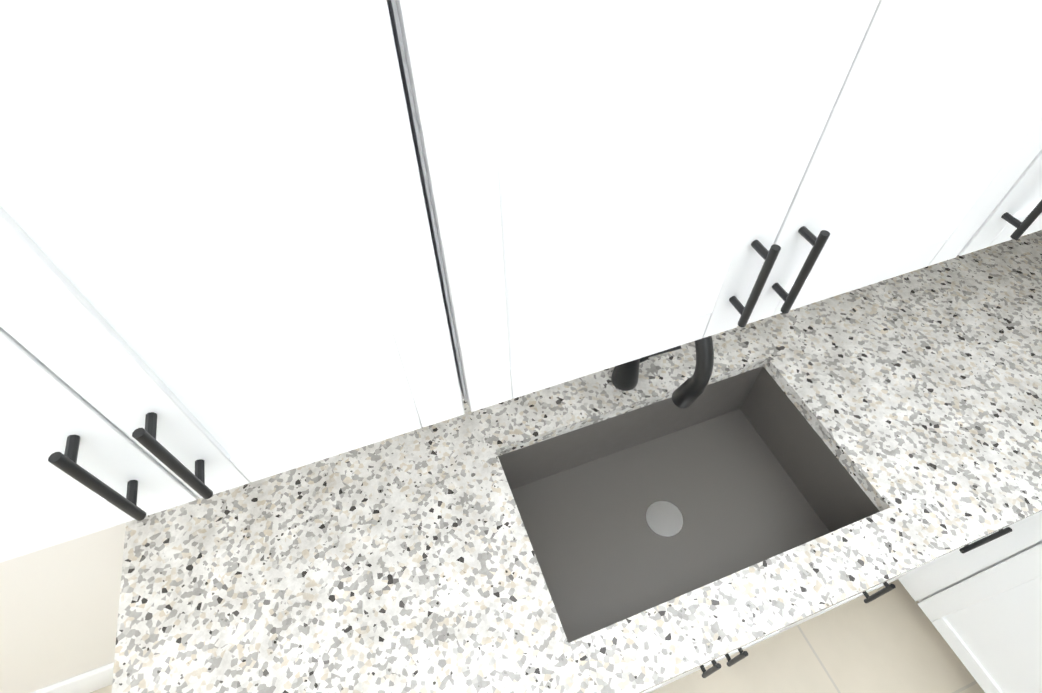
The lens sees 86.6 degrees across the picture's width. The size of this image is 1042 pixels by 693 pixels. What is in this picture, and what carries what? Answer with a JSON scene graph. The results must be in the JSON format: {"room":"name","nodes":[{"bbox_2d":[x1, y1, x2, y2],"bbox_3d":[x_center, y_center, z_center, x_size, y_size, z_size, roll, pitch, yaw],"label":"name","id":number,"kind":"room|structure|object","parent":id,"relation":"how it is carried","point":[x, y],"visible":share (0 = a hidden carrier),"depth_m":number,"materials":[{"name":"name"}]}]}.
{"room":"kitchen","nodes":[
{"label":"kitchen","id":0,"kind":"room"},
{"bbox_2d":[0,523,125,692],"bbox_3d":[-2.381,0.431,0.542,8.770,2.750,0.220,-17,53,-11],"label":"wall","id":1,"kind":"structure","parent":0,"point":[59,606],"depth_m":1.35,"materials":[{"name":"paint"}]},
{"bbox_2d":[31,662,113,692],"bbox_3d":[-3.508,1.690,1.239,5.785,0.140,0.018,-17,53,-11],"label":"baseboard","id":2,"kind":"structure","parent":1,"relation":"attached to","point":[94,679],"depth_m":1.65,"materials":[{"name":"paint"}]},
{"bbox_2d":[0,0,527,562],"bbox_3d":[-0.420,-0.229,0.405,0.731,0.916,0.324,-17,53,-11],"label":"upper cabinet","id":3,"kind":"object","parent":1,"relation":"attached to","point":[242,242],"depth_m":0.44,"materials":[{"name":"paint"}]},
{"bbox_2d":[516,0,1041,393],"bbox_3d":[0.252,-0.430,0.547,0.947,0.916,0.324,-17,53,-11],"label":"upper cabinet","id":4,"kind":"object","parent":1,"relation":"attached to","point":[691,170],"depth_m":0.58,"materials":[{"name":"paint"}]},
{"bbox_2d":[936,124,1041,263],"bbox_3d":[0.841,-0.589,0.658,0.541,0.916,0.368,-17,53,-11],"label":"upper cabinet","id":5,"kind":"object","parent":1,"relation":"attached to","point":[1013,209],"depth_m":0.82,"materials":[{"name":"paint"}]},
{"bbox_2d":[90,580,984,692],"bbox_3d":[-0.608,3.156,0.135,10.400,0.080,5.900,-17,53,-11],"label":"floor","id":6,"kind":"structure","parent":0,"point":[893,641],"depth_m":1.76,"materials":[{"name":"tile"}]},
{"bbox_2d":[496,386,895,692],"bbox_3d":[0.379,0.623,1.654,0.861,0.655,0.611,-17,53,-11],"label":"countertop","id":7,"kind":"structure","parent":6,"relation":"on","point":[646,665],"depth_m":1.00,"materials":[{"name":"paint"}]},
{"bbox_2d":[709,330,923,601],"bbox_3d":[0.899,0.395,1.675,0.501,0.884,0.611,-17,53,-11],"label":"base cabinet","id":8,"kind":"object","parent":6,"relation":"on","point":[815,477],"depth_m":1.33,"materials":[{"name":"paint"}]},
{"bbox_2d":[112,410,587,692],"bbox_3d":[-0.349,0.486,1.048,0.765,0.035,0.658,-17,53,-11],"label":"countertop","id":9,"kind":"structure","parent":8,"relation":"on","point":[405,563],"depth_m":1.05,"materials":[{"name":"white stone"}]},
{"bbox_2d":[129,232,1035,661],"bbox_3d":[0.472,0.226,1.294,2.552,0.339,0.554,-17,53,-11],"label":"countertop","id":10,"kind":"structure","parent":8,"relation":"on","point":[568,449],"depth_m":1.31,"materials":[{"name":"white stone"}]},
{"bbox_2d":[611,336,713,407],"bbox_3d":[0.323,0.009,1.117,0.158,0.422,0.262,-17,53,-11],"label":"faucet","id":11,"kind":"object","parent":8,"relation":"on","point":[688,392],"visible":0.46,"depth_m":1.01,"materials":[{"name":"black metal"}]},
{"bbox_2d":[512,414,831,661],"bbox_3d":[0.352,0.426,1.359,0.722,0.006,0.422,-17,53,-11],"label":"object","id":12,"kind":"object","parent":8,"relation":"on","point":[617,537],"depth_m":1.35,"materials":[{"name":"grey metal"}]},
{"bbox_2d":[740,230,1041,692],"bbox_3d":[1.271,0.216,1.220,1.077,0.035,1.177,-17,53,-11],"label":"countertop","id":13,"kind":"structure","parent":8,"relation":"on","point":[926,383],"depth_m":1.34,"materials":[{"name":"white stone"}]},
{"bbox_2d":[880,574,1019,692],"bbox_3d":[1.600,0.666,1.441,0.610,0.884,0.544,-17,53,-11],"label":"base cabinet","id":14,"kind":"object","parent":6,"relation":"on","point":[988,673],"depth_m":1.63,"materials":[{"name":"paint"}]}
]}

